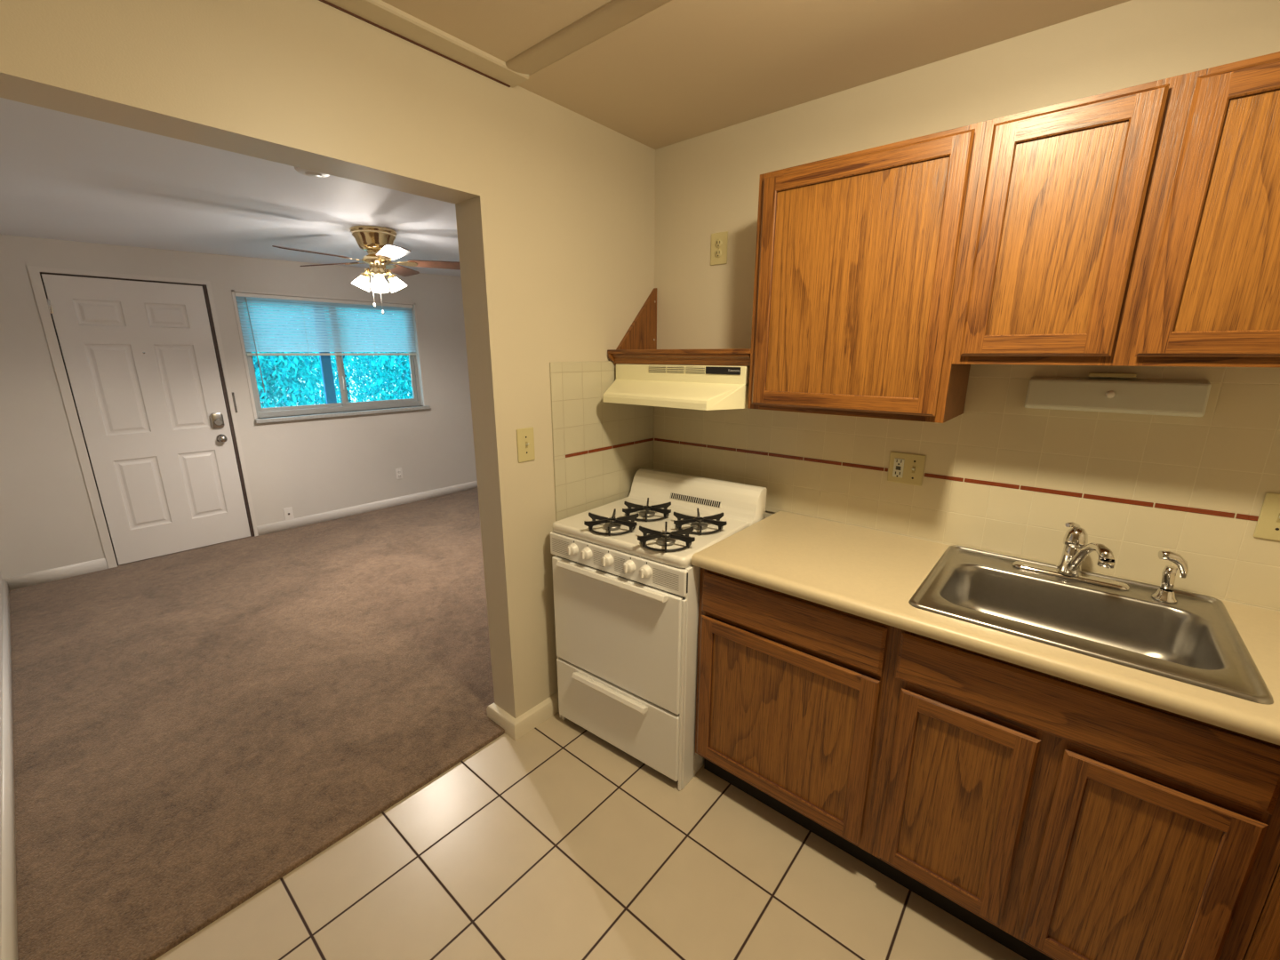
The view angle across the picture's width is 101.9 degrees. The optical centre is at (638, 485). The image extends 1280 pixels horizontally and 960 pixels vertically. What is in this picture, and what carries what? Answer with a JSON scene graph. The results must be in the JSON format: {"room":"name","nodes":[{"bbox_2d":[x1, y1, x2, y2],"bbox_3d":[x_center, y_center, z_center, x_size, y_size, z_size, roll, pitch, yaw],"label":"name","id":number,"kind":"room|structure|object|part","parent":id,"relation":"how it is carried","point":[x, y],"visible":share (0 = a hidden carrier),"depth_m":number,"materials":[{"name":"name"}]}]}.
{"room":"kitchen","nodes":[
{"label":"kitchen","id":0,"kind":"room"},
{"bbox_2d":[0,572,2,900],"bbox_3d":[-2.981,-0.232,2.068,3.725,2.550,0.120,12,18,39],"label":"wall","id":1,"kind":"structure","parent":0,"point":[1,578],"depth_m":2.31,"materials":[{"name":"paint"}]},
{"bbox_2d":[0,579,17,959],"bbox_3d":[-2.871,0.957,2.365,3.551,0.100,0.014,12,18,39],"label":"baseboard","id":2,"kind":"structure","parent":1,"relation":"attached to","point":[8,902],"depth_m":1.74,"materials":[{"name":"white paint"}]},
{"bbox_2d":[0,97,460,276],"bbox_3d":[-1.363,-1.801,3.644,3.727,0.285,5.093,12,18,39],"label":"ceiling","id":3,"kind":"structure","parent":0,"point":[64,176],"depth_m":2.58,"materials":[{"name":"white paint"}]},
{"bbox_2d":[294,166,329,177],"bbox_3d":[-1.347,-1.298,2.152,0.132,0.024,0.132,12,18,39],"label":"smoke detector","id":4,"kind":"object","parent":3,"relation":"attached to","point":[311,173],"visible":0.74,"depth_m":2.14,"materials":[{"name":"white paint"}]},
{"bbox_2d":[272,225,460,314],"bbox_3d":[-1.687,-1.362,3.325,1.123,0.512,1.105,12,18,39],"label":"ceiling fan","id":5,"kind":"object","parent":3,"relation":"hanging from","point":[378,242],"visible":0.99,"depth_m":3.29,"materials":[{"name":"gold metal"}]},
{"bbox_3d":[-1.895,-1.360,3.032,0.130,0.033,0.396,10,17,33],"label":"blade","id":6,"kind":"part","parent":5,"relation":"part of","materials":[{"name":"brown wood"}]},
{"bbox_3d":[-2.046,-1.465,3.443,0.396,0.033,0.130,4,15,16],"label":"blade","id":7,"kind":"part","parent":5,"relation":"part of","materials":[{"name":"brown wood"}]},
{"bbox_3d":[-1.782,-1.296,3.325,0.110,0.104,0.103,12,18,39],"label":"lamp shade","id":8,"kind":"part","parent":5,"relation":"part of","materials":[{"name":"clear glass"}]},
{"bbox_3d":[-1.750,-1.356,3.326,0.056,0.071,0.059,12,18,39],"label":"lamp arm","id":9,"kind":"part","parent":5,"relation":"part of","materials":[{"name":"gold metal"}]},
{"bbox_3d":[-1.647,-1.346,3.288,0.059,0.071,0.056,12,18,39],"label":"lamp arm","id":10,"kind":"part","parent":5,"relation":"part of","materials":[{"name":"gold metal"}]},
{"bbox_3d":[-1.631,-1.282,3.272,0.103,0.104,0.110,12,18,39],"label":"lamp shade","id":11,"kind":"part","parent":5,"relation":"part of","materials":[{"name":"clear glass"}]},
{"bbox_3d":[-1.727,-1.333,3.471,0.103,0.104,0.110,12,18,39],"label":"lamp shade","id":12,"kind":"part","parent":5,"relation":"part of","materials":[{"name":"white glass"}]},
{"bbox_3d":[-1.607,-1.372,3.388,0.056,0.071,0.059,12,18,39],"label":"lamp arm","id":13,"kind":"part","parent":5,"relation":"part of","materials":[{"name":"gold metal"}]},
{"bbox_3d":[-1.445,-1.364,3.044,0.130,0.033,0.396,-11,18,-36],"label":"blade","id":14,"kind":"part","parent":5,"relation":"part of","materials":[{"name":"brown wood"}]},
{"bbox_3d":[-1.576,-1.320,3.418,0.110,0.104,0.103,12,18,39],"label":"lamp shade","id":15,"kind":"part","parent":5,"relation":"part of","materials":[{"name":"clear glass"}]},
{"bbox_3d":[-1.690,-1.532,3.709,0.130,0.033,0.396,0,14,-2],"label":"blade","id":16,"kind":"part","parent":5,"relation":"part of","materials":[{"name":"brown wood"}]},
{"bbox_3d":[-1.318,-1.470,3.463,0.396,0.033,0.130,-5,15,-19],"label":"blade","id":17,"kind":"part","parent":5,"relation":"part of","materials":[{"name":"brown wood"}]},
{"bbox_2d":[0,234,477,578],"bbox_3d":[-2.725,-0.987,5.039,0.160,2.550,5.133,12,18,39],"label":"wall","id":18,"kind":"structure","parent":0,"point":[320,465],"depth_m":4.30,"materials":[{"name":"paint"}]},
{"bbox_2d":[26,265,258,568],"bbox_3d":[-3.665,-0.486,3.974,0.216,2.104,0.937,12,18,39],"label":"door","id":19,"kind":"structure","parent":18,"relation":"in","point":[139,361],"depth_m":3.89,"materials":[{"name":"white paint"}]},
{"bbox_3d":[-3.381,-0.377,4.224,0.062,0.070,0.070,12,18,39],"label":"knob","id":20,"kind":"part","parent":19,"relation":"part of","materials":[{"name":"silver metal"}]},
{"bbox_2d":[232,392,237,412],"bbox_3d":[-3.311,-0.679,4.261,0.015,0.167,0.016,12,18,39],"label":"guard","id":21,"kind":"object","parent":18,"relation":"attached to","point":[233,394],"visible":1,"depth_m":4.26,"materials":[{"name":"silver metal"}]},
{"bbox_2d":[2,480,477,590],"bbox_3d":[-2.658,0.215,5.286,0.014,0.100,4.893,12,18,39],"label":"baseboard","id":22,"kind":"structure","parent":18,"relation":"attached to","point":[36,578],"depth_m":4.72,"materials":[{"name":"white paint"}]},
{"bbox_2d":[283,506,294,520],"bbox_3d":[-3.155,0.258,4.689,0.016,0.116,0.070,12,18,39],"label":"cable jack","id":23,"kind":"object","parent":18,"relation":"attached to","point":[288,512],"visible":1,"depth_m":4.69,"materials":[{"name":"white paint"}]},
{"bbox_2d":[231,289,430,423],"bbox_3d":[-2.787,-1.196,4.874,0.205,1.061,1.551,12,18,39],"label":"window","id":24,"kind":"structure","parent":18,"relation":"in","point":[260,413],"depth_m":4.86,"materials":[{"name":"plastic"}]},
{"bbox_3d":[-3.046,-1.150,4.638,0.024,0.925,0.749,12,18,39],"label":"sash","id":25,"kind":"part","parent":24,"relation":"part of","materials":[{"name":"silver metal"}]},
{"bbox_2d":[234,292,416,392],"bbox_3d":[-2.765,-1.300,4.814,0.044,0.798,1.472,12,18,39],"label":"mini blind","id":26,"kind":"object","parent":24,"relation":"attached to","point":[345,339],"visible":1,"depth_m":4.68,"materials":[{"name":"white paint"}]},
{"bbox_3d":[-2.772,-1.219,4.839,0.022,0.020,1.462,12,18,39],"label":"rail","id":27,"kind":"part","parent":26,"relation":"part of","materials":[{"name":"white plastic"}]},
{"bbox_3d":[-2.786,-0.697,5.001,0.205,0.032,1.551,12,18,39],"label":"sill","id":28,"kind":"part","parent":24,"relation":"part of","materials":[{"name":"wood"}]},
{"bbox_3d":[-2.586,-1.274,5.122,0.024,0.925,0.742,12,18,39],"label":"sash","id":29,"kind":"part","parent":24,"relation":"part of","materials":[{"name":"silver metal"}]},
{"bbox_2d":[395,467,402,479],"bbox_3d":[-2.490,-0.121,5.409,0.010,0.116,0.070,12,18,39],"label":"wall outlet","id":30,"kind":"object","parent":18,"relation":"attached to","point":[398,471],"visible":1,"depth_m":5.40,"materials":[{"name":"white paint"}]},
{"bbox_2d":[9,488,504,959],"bbox_3d":[-1.300,0.566,4.191,3.769,0.076,5.093,12,18,39],"label":"floor","id":31,"kind":"structure","parent":0,"point":[193,728],"depth_m":2.33,"materials":[{"name":"brown carpet"}]},
{"bbox_2d":[0,0,655,718],"bbox_3d":[-0.628,-0.155,1.864,0.149,2.500,7.400,12,18,39],"label":"wall","id":32,"kind":"structure","parent":0,"point":[555,205],"depth_m":1.68,"materials":[{"name":"paint"}]},
{"bbox_2d":[318,0,510,87],"bbox_3d":[-1.657,-0.945,0.283,0.006,0.004,3.830,12,18,39],"label":"trim","id":33,"kind":"structure","parent":32,"relation":"attached to","point":[323,1],"depth_m":1.45,"materials":[{"name":"brown wood"}]},
{"bbox_2d":[325,0,528,87],"bbox_3d":[-1.622,-0.953,0.259,0.088,0.024,3.843,12,18,39],"label":"ceiling beam","id":34,"kind":"structure","parent":32,"relation":"attached to","point":[380,12],"depth_m":1.44,"materials":[{"name":"paint"}]},
{"bbox_2d":[486,691,559,740],"bbox_3d":[-0.482,0.976,2.330,0.201,0.078,0.326,12,18,39],"label":"baseboard","id":35,"kind":"object","parent":32,"relation":"attached to","point":[515,728],"visible":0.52,"depth_m":2.22,"materials":[{"name":"beige paint"}]},
{"bbox_2d":[516,427,535,462],"bbox_3d":[-0.424,-0.153,1.978,0.020,0.128,0.079,12,18,39],"label":"light switch","id":36,"kind":"object","parent":32,"relation":"attached to","point":[524,436],"visible":1,"depth_m":1.98,"materials":[{"name":"beige plastic"}]},
{"bbox_2d":[505,0,671,75],"bbox_3d":[0.594,-1.099,0.840,2.700,0.015,0.113,12,18,39],"label":"ceiling beam","id":37,"kind":"structure","parent":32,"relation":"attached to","point":[614,14],"depth_m":1.43,"materials":[{"name":"beige paint"}]},
{"bbox_2d":[549,360,653,521],"bbox_3d":[-0.134,0.204,2.431,0.010,1.525,0.640,12,18,39],"label":"tile backsplash","id":38,"kind":"structure","parent":32,"relation":"attached to","point":[599,446],"depth_m":2.24,"materials":[{"name":"tile"}]},
{"bbox_2d":[616,288,656,349],"bbox_3d":[-0.005,-0.752,2.338,0.020,0.276,0.266,12,18,39],"label":"bracket","id":39,"kind":"object","parent":32,"relation":"attached to","point":[642,334],"visible":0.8,"depth_m":2.37,"materials":[{"name":"brown wood"}]},
{"bbox_2d":[155,712,1026,959],"bbox_3d":[-0.358,1.561,0.308,2.845,0.060,4.800,12,18,39],"label":"floor tile","id":40,"kind":"structure","parent":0,"point":[553,842],"depth_m":1.58,"materials":[{"name":"beige tile"}]},
{"bbox_2d":[550,467,767,790],"bbox_3d":[0.074,0.522,2.184,0.642,1.030,0.652,11,18,36],"label":"gas stove","id":41,"kind":"object","parent":40,"relation":"on","point":[626,582],"visible":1,"depth_m":1.95,"materials":[{"name":"white metal"}]},
{"bbox_3d":[-0.253,0.246,1.985,0.046,0.046,0.023,11,18,36],"label":"knob","id":42,"kind":"part","parent":41,"relation":"part of","materials":[{"name":"white plastic"}]},
{"bbox_3d":[-0.197,0.257,1.944,0.046,0.046,0.023,11,18,36],"label":"knob","id":43,"kind":"part","parent":41,"relation":"part of","materials":[{"name":"white plastic"}]},
{"bbox_3d":[-0.115,0.272,1.883,0.046,0.046,0.023,11,18,36],"label":"knob","id":44,"kind":"part","parent":41,"relation":"part of","materials":[{"name":"white plastic"}]},
{"bbox_3d":[-0.117,0.795,2.001,0.360,0.024,0.032,11,18,36],"label":"handle","id":45,"kind":"part","parent":41,"relation":"part of","materials":[{"name":"white plastic"}]},
{"bbox_3d":[-0.100,0.167,1.990,0.176,0.010,0.176,11,18,36],"label":"burner","id":46,"kind":"part","parent":41,"relation":"part of","materials":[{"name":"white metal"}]},
{"bbox_3d":[-0.110,0.342,1.881,0.505,0.024,0.032,11,18,36],"label":"handle","id":47,"kind":"part","parent":41,"relation":"part of","materials":[{"name":"white plastic"}]},
{"bbox_3d":[-0.098,0.546,1.958,0.611,0.448,0.022,11,18,36],"label":"oven door","id":48,"kind":"part","parent":41,"relation":"part of","materials":[{"name":"white metal"}]},
{"bbox_3d":[-0.097,0.905,2.049,0.611,0.273,0.022,11,18,36],"label":"broiler drawer","id":49,"kind":"part","parent":41,"relation":"part of","materials":[{"name":"white metal"}]},
{"bbox_3d":[-0.094,0.277,1.898,0.639,0.093,0.022,11,18,36],"label":"control panel","id":50,"kind":"part","parent":41,"relation":"part of","materials":[{"name":"white metal"}]},
{"bbox_3d":[-0.088,0.687,2.006,0.595,0.757,0.008,11,18,36],"label":"frame","id":51,"kind":"part","parent":41,"relation":"part of","materials":[{"name":"white metal"}]},
{"bbox_3d":[-0.034,0.287,1.824,0.046,0.046,0.023,11,18,36],"label":"knob","id":52,"kind":"part","parent":41,"relation":"part of","materials":[{"name":"white plastic"}]},
{"bbox_3d":[0.022,0.298,1.782,0.046,0.046,0.023,11,18,36],"label":"knob","id":53,"kind":"part","parent":41,"relation":"part of","materials":[{"name":"white plastic"}]},
{"bbox_2d":[552,496,749,567],"bbox_3d":[0.072,0.155,2.097,0.631,0.034,0.568,11,18,36],"label":"cooktop","id":54,"kind":"object","parent":41,"relation":"in","point":[622,540],"depth_m":1.97,"materials":[{"name":"white metal"}]},
{"bbox_3d":[0.097,0.207,1.832,0.176,0.010,0.176,11,18,36],"label":"burner","id":55,"kind":"part","parent":41,"relation":"part of","materials":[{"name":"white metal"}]},
{"bbox_3d":[0.153,0.750,1.819,0.012,0.762,0.016,11,18,36],"label":"post","id":56,"kind":"part","parent":41,"relation":"part of","materials":[{"name":"white metal"}]},
{"bbox_2d":[694,568,896,865],"bbox_3d":[0.636,0.678,1.885,0.618,0.874,0.630,12,18,39],"label":"base cabinet","id":57,"kind":"object","parent":40,"relation":"on","point":[792,694],"visible":0.77,"depth_m":1.61,"materials":[{"name":"brown wood"}]},
{"bbox_3d":[0.440,0.756,1.666,0.492,0.470,0.005,12,18,39],"label":"door panel","id":58,"kind":"part","parent":57,"relation":"part of","materials":[{"name":"brown wood"}]},
{"bbox_3d":[0.439,0.403,1.575,0.580,0.144,0.019,12,18,39],"label":"drawer","id":59,"kind":"part","parent":57,"relation":"part of","materials":[{"name":"brown wood"}]},
{"bbox_2d":[866,627,1279,959],"bbox_3d":[1.141,0.783,1.471,0.704,0.874,0.630,12,18,39],"label":"base cabinet","id":60,"kind":"object","parent":40,"relation":"on","point":[1054,818],"visible":0.88,"depth_m":1.19,"materials":[{"name":"brown wood"}]},
{"bbox_3d":[0.815,0.833,1.358,0.216,0.479,0.005,12,18,39],"label":"door panel","id":61,"kind":"part","parent":60,"relation":"part of","materials":[{"name":"brown wood"}]},
{"bbox_3d":[0.814,0.833,1.357,0.298,0.561,0.020,12,18,39],"label":"door","id":62,"kind":"part","parent":60,"relation":"part of","materials":[{"name":"brown wood"}]},
{"bbox_3d":[1.075,0.887,1.145,0.218,0.479,0.005,12,18,39],"label":"door panel","id":63,"kind":"part","parent":60,"relation":"part of","materials":[{"name":"brown wood"}]},
{"bbox_3d":[1.074,0.887,1.144,0.300,0.561,0.020,12,18,39],"label":"door","id":64,"kind":"part","parent":60,"relation":"part of","materials":[{"name":"brown wood"}]},
{"bbox_2d":[1242,864,1279,959],"bbox_3d":[1.487,0.945,0.831,0.672,0.874,1.188,12,18,39],"label":"base cabinet","id":65,"kind":"object","parent":40,"relation":"on","point":[1264,944],"visible":0.04,"depth_m":0.99,"materials":[{"name":"brown wood"}]},
{"bbox_2d":[691,511,1279,745],"bbox_3d":[0.973,0.397,1.124,2.002,0.040,1.205,12,18,39],"label":"countertop","id":66,"kind":"structure","parent":65,"relation":"on","point":[868,573],"depth_m":1.38,"materials":[{"name":"laminate"}]},
{"bbox_2d":[1012,521,1129,590],"bbox_3d":[1.228,0.199,1.467,0.272,0.172,0.207,12,18,39],"label":"faucet","id":67,"kind":"object","parent":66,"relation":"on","point":[1076,549],"visible":1,"depth_m":1.50,"materials":[{"name":"silver metal"}]},
{"bbox_3d":[1.276,0.263,1.542,0.272,0.011,0.050,12,18,39],"label":"deck plate","id":68,"kind":"part","parent":67,"relation":"part of","materials":[{"name":"silver metal"}]},
{"bbox_3d":[1.267,0.143,1.503,0.059,0.080,0.084,12,18,39],"label":"lever handle","id":69,"kind":"part","parent":67,"relation":"part of","materials":[{"name":"silver metal"}]},
{"bbox_3d":[1.248,0.208,1.436,0.032,0.128,0.184,5,15,18],"label":"spout","id":70,"kind":"part","parent":67,"relation":"part of","materials":[{"name":"silver metal"}]},
{"bbox_2d":[908,544,1273,703],"bbox_3d":[1.135,0.390,1.402,0.640,0.177,0.572,12,18,39],"label":"sink","id":71,"kind":"object","parent":66,"relation":"in","point":[1194,640],"visible":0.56,"depth_m":1.40,"materials":[{"name":"silver metal"}]},
{"bbox_2d":[1151,550,1188,603],"bbox_3d":[1.415,0.241,1.382,0.065,0.133,0.052,12,18,39],"label":"sprayer","id":72,"kind":"object","parent":71,"relation":"on","point":[1165,593],"visible":1,"depth_m":1.38,"materials":[{"name":"silver metal"}]},
{"bbox_2d":[381,0,1131,149],"bbox_3d":[-0.392,-0.864,-0.265,2.949,0.080,4.820,12,18,39],"label":"ceiling","id":73,"kind":"structure","parent":0,"point":[681,70],"depth_m":1.50,"materials":[{"name":"beige paint"}]},
{"bbox_2d":[654,0,1279,518],"bbox_3d":[1.182,-0.121,1.726,2.800,2.501,0.120,12,18,39],"label":"wall","id":74,"kind":"structure","parent":0,"point":[707,184],"depth_m":1.69,"materials":[{"name":"paint"}]},
{"bbox_2d":[603,363,750,410],"bbox_3d":[0.191,-0.417,2.129,0.636,0.150,0.431,12,18,39],"label":"range hood","id":75,"kind":"object","parent":74,"relation":"attached to","point":[706,388],"visible":0.95,"depth_m":1.98,"materials":[{"name":"beige metal"}]},
{"bbox_2d":[648,365,665,372],"bbox_3d":[0.076,-0.472,2.112,0.088,0.026,0.005,12,18,39],"label":"vent","id":76,"kind":"object","parent":75,"relation":"attached to","point":[651,368],"depth_m":2.11,"materials":[{"name":"beige metal"}]},
{"bbox_2d":[666,366,684,373],"bbox_3d":[0.147,-0.458,2.056,0.084,0.026,0.002,12,18,39],"label":"vent","id":77,"kind":"object","parent":75,"relation":"attached to","point":[669,369],"depth_m":2.05,"materials":[{"name":"beige metal"}]},
{"bbox_2d":[685,366,704,374],"bbox_3d":[0.219,-0.443,1.998,0.088,0.026,0.002,12,18,39],"label":"vent","id":78,"kind":"object","parent":75,"relation":"attached to","point":[689,370],"depth_m":2.00,"materials":[{"name":"beige metal"}]},
{"bbox_2d":[705,366,740,375],"bbox_3d":[0.312,-0.424,1.919,0.147,0.027,0.004,12,18,39],"label":"control panel","id":79,"kind":"object","parent":75,"relation":"attached to","point":[709,370],"depth_m":1.92,"materials":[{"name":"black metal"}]},
{"bbox_2d":[607,348,751,366],"bbox_3d":[0.230,-0.475,2.161,0.687,0.174,0.329,12,18,39],"label":"shelf","id":80,"kind":"object","parent":74,"relation":"attached to","point":[721,356],"visible":0.73,"depth_m":2.01,"materials":[{"name":"brown wood"}]},
{"bbox_3d":[0.144,-0.497,2.049,0.668,0.041,0.036,12,18,39],"label":"shelf molding","id":81,"kind":"part","parent":80,"relation":"part of","materials":[{"name":"brown wood"}]},
{"bbox_2d":[710,231,727,265],"bbox_3d":[0.334,-0.983,2.158,0.080,0.124,0.010,12,18,39],"label":"wall outlet","id":82,"kind":"object","parent":74,"relation":"attached to","point":[719,241],"visible":1,"depth_m":2.15,"materials":[{"name":"beige plastic"}]},
{"bbox_2d":[714,248,721,257],"bbox_3d":[0.332,-0.964,2.161,0.034,0.034,0.003,12,18,39],"label":"receptacle","id":83,"kind":"object","parent":82,"relation":"attached to","point":[717,252],"depth_m":2.16,"materials":[{"name":"beige plastic"}]},
{"bbox_2d":[715,239,722,247],"bbox_3d":[0.332,-1.002,2.151,0.034,0.034,0.003,12,18,39],"label":"receptacle","id":84,"kind":"object","parent":82,"relation":"attached to","point":[718,242],"depth_m":2.15,"materials":[{"name":"beige plastic"}]},
{"bbox_2d":[747,120,986,423],"bbox_3d":[0.722,-0.616,1.681,0.617,0.749,0.336,12,18,39],"label":"upper cabinet","id":85,"kind":"object","parent":74,"relation":"attached to","point":[861,256],"visible":0.94,"depth_m":1.52,"materials":[{"name":"brown wood"}]},
{"bbox_3d":[0.622,-0.587,1.564,0.491,0.631,0.005,12,18,39],"label":"door panel","id":86,"kind":"part","parent":85,"relation":"part of","materials":[{"name":"brown wood"}]},
{"bbox_2d":[653,364,1279,612],"bbox_3d":[1.100,-0.080,1.716,2.698,0.625,0.015,12,18,39],"label":"tile backsplash","id":87,"kind":"structure","parent":74,"relation":"attached to","point":[1001,476],"depth_m":1.60,"materials":[{"name":"tile"}]},
{"bbox_2d":[887,451,925,486],"bbox_3d":[0.947,-0.058,1.841,0.114,0.110,0.020,12,18,39],"label":"outlet","id":88,"kind":"object","parent":87,"relation":"attached to","point":[908,468],"visible":1,"depth_m":1.84,"materials":[{"name":"beige plastic"}]},
{"bbox_2d":[892,457,904,477],"bbox_3d":[0.930,-0.062,1.858,0.034,0.067,0.003,12,18,39],"label":"receptacle","id":89,"kind":"object","parent":88,"relation":"attached to","point":[898,463],"depth_m":1.86,"materials":[{"name":"beige plastic"}]},
{"bbox_2d":[1024,372,1211,416],"bbox_3d":[1.315,-0.258,1.446,0.374,0.107,0.054,12,18,39],"label":"light","id":90,"kind":"object","parent":87,"relation":"attached to","point":[1152,396],"visible":1,"depth_m":1.42,"materials":[{"name":"white plastic"}]},
{"bbox_3d":[1.302,-0.250,1.431,0.020,0.020,0.012,12,18,39],"label":"knob","id":91,"kind":"part","parent":90,"relation":"part of","materials":[{"name":"white plastic"}]},
{"bbox_2d":[1253,492,1279,541],"bbox_3d":[1.626,0.086,1.286,0.115,0.120,0.020,12,18,39],"label":"switch plate","id":92,"kind":"object","parent":87,"relation":"attached to","point":[1268,526],"visible":1,"depth_m":1.31,"materials":[{"name":"beige plastic"}]},
{"bbox_2d":[952,51,1279,367],"bbox_3d":[1.234,-0.589,1.241,0.722,0.586,0.336,12,18,39],"label":"upper cabinet","id":93,"kind":"object","parent":74,"relation":"attached to","point":[1139,225],"visible":1,"depth_m":1.15,"materials":[{"name":"brown wood"}]},
{"bbox_3d":[0.988,-0.592,1.244,0.214,0.457,0.005,12,18,39],"label":"door panel","id":94,"kind":"part","parent":93,"relation":"part of","materials":[{"name":"brown wood"}]},
{"bbox_3d":[0.987,-0.592,1.242,0.306,0.549,0.020,12,18,39],"label":"door","id":95,"kind":"part","parent":93,"relation":"part of","materials":[{"name":"brown wood"}]},
{"bbox_3d":[1.249,-0.537,1.028,0.300,0.549,0.020,12,18,39],"label":"door","id":96,"kind":"part","parent":93,"relation":"part of","materials":[{"name":"brown wood"}]},
{"bbox_3d":[1.250,-0.537,1.029,0.208,0.457,0.005,12,18,39],"label":"door panel","id":97,"kind":"part","parent":93,"relation":"part of","materials":[{"name":"brown wood"}]},
{"label":"outside","id":98,"kind":"structure","parent":0,"visible":0},
{"bbox_3d":[-7.515,-0.260,9.193,12.126,0.100,18.000,12,18,39],"label":"ground","id":99,"kind":"structure","parent":98,"visible":0},
{"bbox_2d":[243,303,346,407],"bbox_3d":[-5.055,-1.438,6.544,1.410,3.495,2.606,14,20,43],"label":"tree","id":100,"kind":"object","parent":99,"relation":"on","point":[284,378],"visible":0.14,"depth_m":6.73,"materials":[{"name":"blue plant"}]},
{"bbox_2d":[255,303,408,406],"bbox_3d":[-6.172,-3.284,10.509,3.336,5.122,6.244,12,18,39],"label":"tree","id":101,"kind":"object","parent":99,"relation":"on","point":[348,380],"visible":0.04,"depth_m":10.54,"materials":[{"name":"blue plant"}]},
{"bbox_2d":[342,308,413,401],"bbox_3d":[-3.422,-2.066,8.554,1.468,3.722,2.676,12,18,39],"label":"tree","id":102,"kind":"object","parent":99,"relation":"on","point":[404,385],"visible":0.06,"depth_m":7.86,"materials":[{"name":"blue plant"}]}
]}

